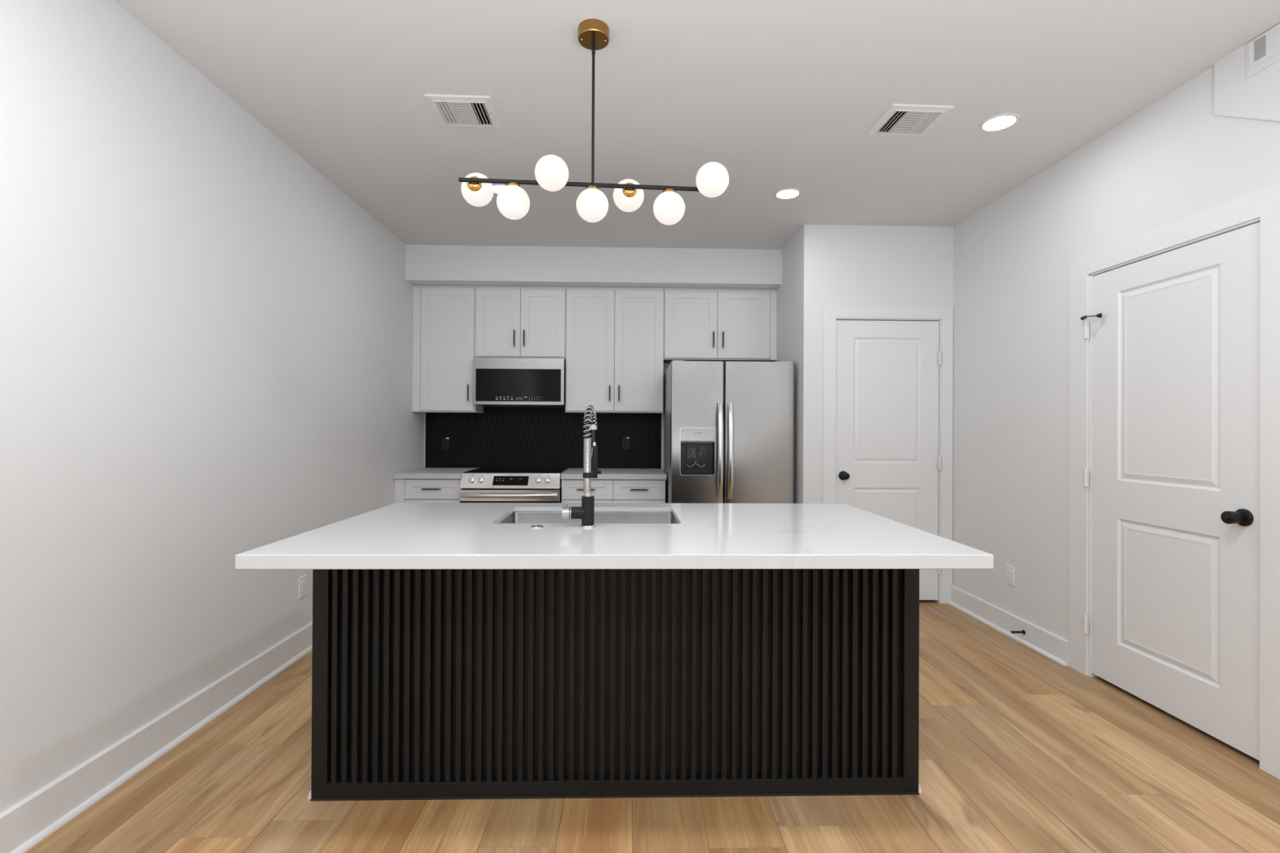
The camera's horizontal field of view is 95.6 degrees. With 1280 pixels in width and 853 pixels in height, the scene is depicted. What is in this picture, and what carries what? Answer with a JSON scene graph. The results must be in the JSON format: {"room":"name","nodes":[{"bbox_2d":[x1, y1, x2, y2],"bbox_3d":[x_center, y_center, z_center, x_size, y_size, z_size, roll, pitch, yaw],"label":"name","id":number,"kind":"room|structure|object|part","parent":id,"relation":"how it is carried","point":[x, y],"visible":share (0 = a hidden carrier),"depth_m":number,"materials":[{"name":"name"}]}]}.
{"room":"kitchen","nodes":[
{"label":"kitchen","id":0,"kind":"room"},
{"bbox_2d":[0,0,424,813],"bbox_3d":[-1.862,-0.120,0.845,0.120,2.724,8.820,0,0,-1],"label":"wall","id":1,"kind":"structure","parent":0,"point":[206,342],"depth_m":2.19,"materials":[{"name":"white paint"}]},
{"bbox_2d":[0,622,312,852],"bbox_3d":[-1.785,1.172,0.527,0.031,0.139,7.950,0,0,-1],"label":"baseboard","id":2,"kind":"structure","parent":1,"relation":"attached to","point":[24,824],"depth_m":2.09,"materials":[{"name":"white paint"}]},
{"bbox_2d":[298,574,306,599],"bbox_3d":[-1.860,0.885,3.204,0.008,0.116,0.072,0,0,-1],"label":"wall outlet","id":3,"kind":"object","parent":1,"relation":"attached to","point":[303,580],"visible":1,"depth_m":3.20,"materials":[{"name":"white plastic"}]},
{"bbox_2d":[424,363,670,471],"bbox_3d":[-0.321,-0.095,5.234,3.176,2.724,0.120,0,0,-1],"label":"wall","id":4,"kind":"structure","parent":0,"point":[665,365],"depth_m":5.19,"materials":[{"name":"white paint"}]},
{"bbox_2d":[412,285,483,413],"bbox_3d":[-1.640,-0.651,4.976,0.518,1.059,0.335,0,0,-1],"label":"upper cabinet","id":5,"kind":"object","parent":4,"relation":"attached to","point":[444,348],"visible":0.99,"depth_m":4.85,"materials":[{"name":"white paint"}]},
{"bbox_3d":[-1.429,-0.282,4.830,0.013,0.139,0.035,0,0,-1],"label":"handle","id":6,"kind":"part","parent":5,"relation":"part of","materials":[{"name":"black plastic"}]},
{"bbox_2d":[475,285,565,359],"bbox_3d":[-1.004,-0.875,4.993,0.749,0.604,0.335,0,0,-1],"label":"upper cabinet","id":7,"kind":"object","parent":4,"relation":"attached to","point":[512,322],"visible":0.98,"depth_m":4.86,"materials":[{"name":"white paint"}]},
{"bbox_3d":[-1.188,-0.873,4.865,0.370,0.573,0.019,0,0,-1],"label":"cabinet door","id":8,"kind":"part","parent":7,"relation":"part of","materials":[{"name":"white paint"}]},
{"bbox_3d":[-1.048,-0.738,4.841,0.013,0.141,0.035,0,0,-1],"label":"handle","id":9,"kind":"part","parent":7,"relation":"part of","materials":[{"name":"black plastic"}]},
{"bbox_2d":[472,357,565,406],"bbox_3d":[-1.008,-0.370,4.977,0.748,0.390,0.360,0,0,-1],"label":"microwave","id":10,"kind":"object","parent":7,"relation":"attached to","point":[496,381],"visible":1,"depth_m":4.80,"materials":[{"name":"silver metal"}]},
{"bbox_3d":[-1.006,-0.342,4.801,0.700,0.268,0.003,0,0,-1],"label":"door glass","id":11,"kind":"part","parent":10,"relation":"part of","materials":[{"name":"black glass"}]},
{"bbox_3d":[-0.967,-0.738,4.843,0.013,0.141,0.035,0,0,-1],"label":"handle","id":12,"kind":"part","parent":7,"relation":"part of","materials":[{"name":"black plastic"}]},
{"bbox_3d":[-0.815,-0.871,4.874,0.370,0.573,0.019,0,0,-1],"label":"cabinet door","id":13,"kind":"part","parent":7,"relation":"part of","materials":[{"name":"white paint"}]},
{"bbox_2d":[424,406,661,468],"bbox_3d":[-0.856,0.097,5.154,2.089,0.545,0.010,0,0,-1],"label":"tile backsplash","id":14,"kind":"structure","parent":4,"relation":"attached to","point":[498,436],"depth_m":5.15,"materials":[{"name":"black tile"}]},
{"bbox_3d":[-1.898,0.121,5.129,0.004,0.485,0.010,0,0,-1],"label":"edge trim","id":15,"kind":"part","parent":14,"relation":"part of","materials":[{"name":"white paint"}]},
{"bbox_2d":[441,436,449,449],"bbox_3d":[-1.717,0.150,5.127,0.072,0.116,0.008,0,0,-1],"label":"backsplash outlet","id":16,"kind":"object","parent":14,"relation":"attached to","point":[445,440],"visible":1,"depth_m":5.12,"materials":[{"name":"black plastic"}]},
{"bbox_2d":[622,436,630,449],"bbox_3d":[-0.125,0.149,5.166,0.072,0.116,0.008,0,0,-1],"label":"backsplash outlet","id":17,"kind":"object","parent":14,"relation":"attached to","point":[625,440],"visible":1,"depth_m":5.16,"materials":[{"name":"black plastic"}]},
{"bbox_2d":[564,287,663,413],"bbox_3d":[-0.217,-0.646,5.011,0.826,1.054,0.335,0,0,-1],"label":"upper cabinet","id":18,"kind":"object","parent":4,"relation":"attached to","point":[615,335],"visible":1,"depth_m":4.88,"materials":[{"name":"white paint"}]},
{"bbox_3d":[-0.418,-0.644,4.883,0.402,1.023,0.019,0,0,-1],"label":"cabinet door","id":19,"kind":"part","parent":18,"relation":"part of","materials":[{"name":"white paint"}]},
{"bbox_3d":[-0.254,-0.278,4.859,0.013,0.139,0.035,0,0,-1],"label":"handle","id":20,"kind":"part","parent":18,"relation":"part of","materials":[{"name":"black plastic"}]},
{"bbox_3d":[-0.176,-0.278,4.861,0.013,0.139,0.035,0,0,-1],"label":"handle","id":21,"kind":"part","parent":18,"relation":"part of","materials":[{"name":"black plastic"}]},
{"bbox_3d":[-0.009,-0.642,4.893,0.408,1.023,0.019,0,0,-1],"label":"cabinet door","id":22,"kind":"part","parent":18,"relation":"part of","materials":[{"name":"white paint"}]},
{"bbox_2d":[663,288,777,363],"bbox_3d":[0.676,-0.866,5.034,0.957,0.605,0.335,0,0,-1],"label":"upper cabinet","id":23,"kind":"object","parent":4,"relation":"attached to","point":[700,324],"visible":0.97,"depth_m":4.91,"materials":[{"name":"white paint"}]},
{"bbox_3d":[0.432,-0.864,4.905,0.444,0.573,0.019,0,0,-1],"label":"cabinet door","id":24,"kind":"part","parent":23,"relation":"part of","materials":[{"name":"white paint"}]},
{"bbox_3d":[0.674,-0.564,5.064,0.953,0.002,0.268,0,0,-1],"label":"panel","id":25,"kind":"part","parent":23,"relation":"part of","materials":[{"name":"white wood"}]},
{"bbox_3d":[0.699,-0.730,4.884,0.013,0.139,0.035,0,0,-1],"label":"handle","id":26,"kind":"part","parent":23,"relation":"part of","materials":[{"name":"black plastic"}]},
{"bbox_3d":[0.879,-0.862,4.916,0.443,0.573,0.019,0,0,-1],"label":"cabinet door","id":27,"kind":"part","parent":23,"relation":"part of","materials":[{"name":"white paint"}]},
{"bbox_2d":[24,600,1279,852],"bbox_3d":[0.227,1.294,0.891,4.570,0.080,8.820,0,0,-1],"label":"floor","id":28,"kind":"structure","parent":0,"point":[1021,750],"depth_m":1.94,"materials":[{"name":"brown wood"}]},
{"bbox_2d":[394,479,462,503],"bbox_3d":[-1.645,0.832,4.792,0.514,0.854,0.688,0,0,-1],"label":"base cabinet","id":29,"kind":"object","parent":28,"relation":"on","point":[406,491],"visible":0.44,"depth_m":4.49,"materials":[{"name":"white paint"}]},
{"bbox_3d":[-1.607,0.482,4.468,0.144,0.013,0.035,0,0,-1],"label":"handle","id":30,"kind":"part","parent":29,"relation":"part of","materials":[{"name":"black plastic"}]},
{"bbox_3d":[-1.600,0.861,4.493,0.434,0.585,0.019,0,0,-1],"label":"cabinet door","id":31,"kind":"part","parent":29,"relation":"part of","materials":[{"name":"white paint"}]},
{"bbox_2d":[393,467,479,479],"bbox_3d":[-1.643,0.384,4.800,0.514,0.040,0.680,0,0,-1],"label":"countertop","id":32,"kind":"structure","parent":29,"relation":"on","point":[424,473],"depth_m":4.46,"materials":[{"name":"stone"}]},
{"bbox_2d":[459,466,568,502],"bbox_3d":[-1.003,0.800,4.742,0.762,0.884,0.763,0,0,-1],"label":"range","id":33,"kind":"object","parent":28,"relation":"on","point":[483,484],"visible":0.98,"depth_m":4.44,"materials":[{"name":"silver metal"}]},
{"bbox_3d":[-1.285,0.406,4.432,0.051,0.056,0.047,0,0,-1],"label":"knob","id":34,"kind":"part","parent":33,"relation":"part of","materials":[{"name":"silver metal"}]},
{"bbox_3d":[-1.216,0.407,4.434,0.051,0.056,0.047,0,0,-1],"label":"knob","id":35,"kind":"part","parent":33,"relation":"part of","materials":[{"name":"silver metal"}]},
{"bbox_3d":[-0.993,0.523,4.394,0.730,0.033,0.065,0,0,-1],"label":"oven handle","id":36,"kind":"part","parent":33,"relation":"part of","materials":[{"name":"silver metal"}]},
{"bbox_3d":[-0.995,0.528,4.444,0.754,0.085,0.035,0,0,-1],"label":"oven door","id":37,"kind":"part","parent":33,"relation":"part of","materials":[{"name":"silver metal"}]},
{"bbox_3d":[-0.995,0.417,4.476,0.754,0.114,0.098,0,0,-1],"label":"control panel","id":38,"kind":"part","parent":33,"relation":"part of","materials":[{"name":"silver metal"}]},
{"bbox_2d":[461,466,568,474],"bbox_3d":[-1.002,0.362,4.801,0.762,0.009,0.650,0,0,-1],"label":"cooktop","id":39,"kind":"object","parent":33,"relation":"in","point":[483,470],"depth_m":4.70,"materials":[{"name":"black glass"}]},
{"bbox_3d":[-0.779,0.409,4.445,0.051,0.056,0.047,0,0,-1],"label":"knob","id":40,"kind":"part","parent":33,"relation":"part of","materials":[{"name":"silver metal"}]},
{"bbox_3d":[-0.710,0.409,4.446,0.051,0.056,0.047,0,0,-1],"label":"knob","id":41,"kind":"part","parent":33,"relation":"part of","materials":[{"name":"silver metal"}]},
{"bbox_2d":[561,479,665,502],"bbox_3d":[-0.215,0.839,4.827,0.812,0.854,0.688,0,0,-1],"label":"base cabinet","id":42,"kind":"object","parent":28,"relation":"on","point":[603,491],"visible":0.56,"depth_m":4.52,"materials":[{"name":"white paint"}]},
{"bbox_3d":[-0.410,0.492,4.524,0.400,0.152,0.019,0,0,-1],"label":"drawer","id":43,"kind":"part","parent":42,"relation":"part of","materials":[{"name":"white paint"}]},
{"bbox_3d":[-0.412,0.867,4.522,0.400,0.585,0.019,0,0,-1],"label":"cabinet door","id":44,"kind":"part","parent":42,"relation":"part of","materials":[{"name":"white paint"}]},
{"bbox_2d":[560,468,666,479],"bbox_3d":[-0.211,0.392,4.835,0.818,0.040,0.680,0,0,-1],"label":"countertop","id":45,"kind":"structure","parent":42,"relation":"on","point":[571,473],"depth_m":4.51,"materials":[{"name":"stone"}]},
{"bbox_3d":[-0.005,0.494,4.534,0.405,0.152,0.019,0,0,-1],"label":"drawer","id":46,"kind":"part","parent":42,"relation":"part of","materials":[{"name":"white paint"}]},
{"bbox_3d":[-0.006,0.490,4.507,0.140,0.013,0.035,0,0,-1],"label":"handle","id":47,"kind":"part","parent":42,"relation":"part of","materials":[{"name":"black plastic"}]},
{"bbox_3d":[-0.007,0.869,4.532,0.405,0.585,0.019,0,0,-1],"label":"cabinet door","id":48,"kind":"part","parent":42,"relation":"part of","materials":[{"name":"white paint"}]},
{"bbox_2d":[307,568,921,800],"bbox_3d":[-0.077,0.815,2.290,2.083,0.886,0.652,0,0,-1],"label":"kitchen island","id":49,"kind":"object","parent":28,"relation":"on","point":[428,684],"visible":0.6,"depth_m":1.98,"materials":[{"name":"black wood"}]},
{"bbox_2d":[235,502,993,569],"bbox_3d":[-0.067,0.372,2.134,2.067,0.040,1.100,0,0,-1],"label":"island countertop","id":50,"kind":"structure","parent":49,"relation":"on","point":[397,535],"depth_m":1.75,"materials":[{"name":"white stone"}]},
{"bbox_2d":[530,524,543,528],"bbox_3d":[-0.357,0.346,2.018,0.047,0.007,0.047,0,0,-1],"label":"button","id":51,"kind":"object","parent":50,"relation":"on","point":[534,526],"visible":1,"depth_m":2.01,"materials":[{"name":"silver metal"}]},
{"bbox_2d":[561,403,601,528],"bbox_3d":[-0.206,0.133,2.110,0.116,0.436,0.211,0,0,5],"label":"kitchen faucet","id":52,"kind":"object","parent":50,"relation":"on","point":[585,513],"visible":1,"depth_m":2.02,"materials":[{"name":"silver metal"}]},
{"bbox_3d":[-0.255,0.297,2.030,0.030,0.051,0.042,0,0,-1],"label":"valve handle","id":53,"kind":"part","parent":52,"relation":"part of","materials":[{"name":"silver metal"}]},
{"bbox_3d":[-0.171,0.171,2.114,0.050,0.018,0.197,0,0,3],"label":"holder arm","id":54,"kind":"part","parent":52,"relation":"part of","materials":[{"name":"black metal"}]},
{"bbox_2d":[498,511,678,524],"bbox_3d":[-0.199,0.494,2.316,0.727,0.245,0.476,0,0,-1],"label":"sink","id":55,"kind":"object","parent":50,"relation":"in","point":[637,517],"visible":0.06,"depth_m":2.54,"materials":[{"name":"silver metal"}]},
{"bbox_3d":[0.955,1.247,2.312,0.014,0.032,0.630,0,0,-1],"label":"shoe moulding","id":56,"kind":"part","parent":49,"relation":"part of","materials":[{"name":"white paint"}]},
{"bbox_2d":[663,360,795,503],"bbox_3d":[0.672,0.392,4.634,0.914,1.757,0.884,0,0,-1],"label":"refrigerator","id":57,"kind":"object","parent":28,"relation":"on","point":[729,426],"visible":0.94,"depth_m":4.26,"materials":[{"name":"grey metal"}]},
{"bbox_3d":[0.412,0.227,4.281,0.149,0.159,0.034,0,0,-1],"label":"dispenser lever","id":58,"kind":"part","parent":57,"relation":"part of","materials":[{"name":"grey plastic"}]},
{"bbox_3d":[0.418,0.347,4.287,0.390,1.652,0.072,0,0,-1],"label":"freezer door","id":59,"kind":"part","parent":57,"relation":"part of","materials":[{"name":"silver metal"}]},
{"bbox_3d":[0.423,0.067,4.271,0.249,0.106,0.032,0,0,-1],"label":"dispenser panel","id":60,"kind":"part","parent":57,"relation":"part of","materials":[{"name":"silver metal"}]},
{"bbox_3d":[0.584,0.176,4.224,0.041,0.702,0.067,0,0,-1],"label":"door handle","id":61,"kind":"part","parent":57,"relation":"part of","materials":[{"name":"silver metal"}]},
{"bbox_3d":[0.660,0.176,4.226,0.041,0.702,0.067,0,0,-1],"label":"door handle","id":62,"kind":"part","parent":57,"relation":"part of","materials":[{"name":"silver metal"}]},
{"bbox_3d":[0.879,0.349,4.299,0.517,1.652,0.072,0,0,-1],"label":"door","id":63,"kind":"part","parent":57,"relation":"part of","materials":[{"name":"silver metal"}]},
{"bbox_2d":[114,0,1279,249],"bbox_3d":[0.277,-1.520,0.903,4.384,0.100,8.820,0,0,-1],"label":"ceiling","id":64,"kind":"structure","parent":0,"point":[779,94],"depth_m":2.52,"materials":[{"name":"white paint"}]},
{"bbox_2d":[424,93,502,128],"bbox_3d":[-0.816,-1.463,2.711,0.294,0.012,0.282,0,0,-1],"label":"ceiling vent","id":65,"kind":"object","parent":64,"relation":"in","point":[452,111],"visible":1,"depth_m":2.69,"materials":[{"name":"white metal"}]},
{"bbox_2d":[492,183,506,194],"bbox_3d":[-0.850,-1.463,3.584,0.166,0.006,0.166,0,0,-1],"label":"recessed light","id":66,"kind":"object","parent":64,"relation":"in","point":[497,187],"visible":0.24,"depth_m":3.55,"materials":[{"name":"white paint"}]},
{"bbox_2d":[493,185,504,192],"bbox_3d":[-0.850,-1.463,3.584,0.131,0.001,0.131,0,0,-1],"label":"diffuser","id":67,"kind":"object","parent":66,"relation":"attached to","point":[497,188],"depth_m":3.56,"materials":[{"name":"white glass"}]},
{"bbox_2d":[405,244,782,288],"bbox_3d":[-0.368,-1.316,4.948,3.056,0.284,0.459,0,0,-1],"label":"soffit","id":68,"kind":"structure","parent":64,"relation":"attached to","point":[425,264],"depth_m":4.72,"materials":[{"name":"white paint"}]},
{"bbox_2d":[458,18,728,225],"bbox_3d":[-0.175,-1.113,2.144,0.992,0.711,0.306,0,0,-1],"label":"pendant light","id":69,"kind":"object","parent":64,"relation":"hanging from","point":[551,171],"visible":1,"depth_m":2.11,"materials":[{"name":"white glass"}]},
{"bbox_3d":[-0.614,-0.894,2.193,0.119,0.119,0.119,0,0,-1],"label":"glass globe","id":70,"kind":"part","parent":69,"relation":"part of","materials":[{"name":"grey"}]},
{"bbox_3d":[-0.462,-0.818,2.119,0.119,0.119,0.119,0,0,-1],"label":"glass globe","id":71,"kind":"part","parent":69,"relation":"part of","materials":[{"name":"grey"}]},
{"bbox_3d":[-0.311,-0.893,2.046,0.119,0.119,0.119,0,0,-1],"label":"glass globe","id":72,"kind":"part","parent":69,"relation":"part of","materials":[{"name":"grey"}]},
{"bbox_3d":[-0.176,-0.817,2.143,0.119,0.119,0.119,0,0,-1],"label":"glass globe","id":73,"kind":"part","parent":69,"relation":"part of","materials":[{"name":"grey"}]},
{"bbox_3d":[-0.173,-1.160,2.145,0.013,0.536,0.013,0,0,44],"label":"stem","id":74,"kind":"part","parent":69,"relation":"part of","materials":[{"name":"black metal"}]},
{"bbox_3d":[-0.044,-0.891,2.240,0.119,0.119,0.119,0,0,-1],"label":"glass globe","id":75,"kind":"part","parent":69,"relation":"part of","materials":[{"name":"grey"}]},
{"bbox_3d":[0.109,-0.815,2.167,0.119,0.119,0.119,0,0,-1],"label":"glass globe","id":76,"kind":"part","parent":69,"relation":"part of","materials":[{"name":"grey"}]},
{"bbox_3d":[0.261,-0.890,2.094,0.119,0.119,0.119,0,0,-1],"label":"glass globe","id":77,"kind":"part","parent":69,"relation":"part of","materials":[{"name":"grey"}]},
{"bbox_2d":[773,187,801,199],"bbox_3d":[0.923,-1.454,3.627,0.166,0.006,0.166,0,0,-1],"label":"recessed light","id":78,"kind":"object","parent":64,"relation":"in","point":[789,193],"visible":1,"depth_m":3.62,"materials":[{"name":"white paint"}]},
{"bbox_2d":[777,190,798,198],"bbox_3d":[0.923,-1.454,3.627,0.131,0.001,0.131,0,0,-1],"label":"diffuser","id":79,"kind":"object","parent":78,"relation":"attached to","point":[785,193],"depth_m":3.63,"materials":[{"name":"white plastic"}]},
{"bbox_2d":[865,103,954,137],"bbox_3d":[1.277,-1.452,2.769,0.296,0.012,0.284,0,0,-1],"label":"ceiling vent","id":80,"kind":"object","parent":64,"relation":"in","point":[903,120],"visible":1,"depth_m":2.75,"materials":[{"name":"white metal"}]},
{"bbox_2d":[978,112,1019,131],"bbox_3d":[1.718,-1.453,2.776,0.166,0.006,0.166,0,0,-1],"label":"recessed light","id":81,"kind":"object","parent":64,"relation":"in","point":[1002,121],"visible":1,"depth_m":2.77,"materials":[{"name":"white paint"}]},
{"bbox_2d":[983,115,1015,129],"bbox_3d":[1.718,-1.453,2.776,0.131,0.001,0.131,0,0,-1],"label":"diffuser","id":82,"kind":"object","parent":81,"relation":"attached to","point":[1002,122],"depth_m":2.78,"materials":[{"name":"white plastic"}]},
{"bbox_2d":[773,231,799,503],"bbox_3d":[1.219,-0.088,4.751,0.120,2.724,0.922,0,0,-1],"label":"wall","id":83,"kind":"structure","parent":0,"point":[788,294],"depth_m":4.50,"materials":[{"name":"white paint"}]},
{"bbox_2d":[798,224,953,503],"bbox_3d":[1.716,-0.088,4.242,1.088,2.724,0.120,0,0,-1],"label":"wall","id":84,"kind":"structure","parent":0,"point":[840,265],"depth_m":4.18,"materials":[{"name":"white paint"}]},
{"bbox_2d":[822,305,953,604],"bbox_3d":[1.782,0.205,4.233,0.944,2.140,0.118,0,0,-1],"label":"door frame","id":85,"kind":"structure","parent":84,"relation":"attached to","point":[944,315],"depth_m":4.18,"materials":[{"name":"white paint"}]},
{"bbox_2d":[835,320,942,599],"bbox_3d":[1.791,0.243,4.174,0.770,2.018,0.102,0,0,-1],"label":"door","id":86,"kind":"structure","parent":84,"relation":"in","point":[888,461],"depth_m":4.20,"materials":[{"name":"white paint"}]},
{"bbox_3d":[1.464,0.353,4.148,0.065,0.065,0.067,0,0,-1],"label":"knob","id":87,"kind":"part","parent":86,"relation":"part of","materials":[{"name":"black metal"}]},
{"bbox_2d":[952,66,1279,675],"bbox_3d":[2.401,-0.097,0.950,0.120,2.724,8.820,0,0,-1],"label":"wall","id":88,"kind":"structure","parent":0,"point":[1175,159],"depth_m":3.30,"materials":[{"name":"white paint"}]},
{"bbox_2d":[948,585,1068,666],"bbox_3d":[2.253,1.209,3.636,0.031,0.131,1.106,0,0,-1],"label":"baseboard","id":89,"kind":"structure","parent":88,"relation":"attached to","point":[1048,644],"depth_m":3.50,"materials":[{"name":"white paint"}]},
{"bbox_2d":[1005,564,1014,586],"bbox_3d":[2.267,0.911,3.559,0.008,0.116,0.072,0,0,-1],"label":"wall outlet","id":90,"kind":"object","parent":88,"relation":"attached to","point":[1010,571],"visible":1,"depth_m":3.55,"materials":[{"name":"white plastic"}]},
{"bbox_2d":[1011,630,1025,634],"bbox_3d":[2.222,1.210,3.413,0.074,0.025,0.025,0,0,-1],"label":"door stop","id":91,"kind":"object","parent":88,"relation":"attached to","point":[1023,632],"visible":1,"depth_m":3.41,"materials":[{"name":"black metal"}]},
{"bbox_2d":[1080,222,1260,760],"bbox_3d":[2.288,0.242,2.571,0.106,2.014,0.825,0,0,-1],"label":"door","id":92,"kind":"structure","parent":88,"relation":"in","point":[1175,333],"depth_m":2.47,"materials":[{"name":"white paint"}]},
{"bbox_3d":[2.278,0.348,2.221,0.070,0.066,0.066,0,0,-1],"label":"knob","id":93,"kind":"part","parent":92,"relation":"part of","materials":[{"name":"black metal"}]},
{"bbox_2d":[1068,182,1279,779],"bbox_3d":[2.351,0.196,2.562,0.118,2.150,1.048,0,0,-1],"label":"door frame","id":94,"kind":"structure","parent":88,"relation":"attached to","point":[1264,203],"depth_m":2.26,"materials":[{"name":"white paint"}]},
{"bbox_2d":[1213,44,1279,120],"bbox_3d":[2.319,-1.013,1.794,0.012,0.886,1.065,0,0,-1],"label":"bulkhead","id":95,"kind":"object","parent":88,"relation":"attached to","point":[1257,96],"visible":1,"depth_m":2.22,"materials":[{"name":"white paint"}]},
{"bbox_2d":[1246,23,1279,78],"bbox_3d":[2.305,-1.387,2.033,0.008,0.132,0.341,0,0,-1],"label":"wall vent","id":96,"kind":"object","parent":95,"relation":"attached to","point":[1263,51],"visible":1,"depth_m":2.14,"materials":[{"name":"white metal"}]}
]}

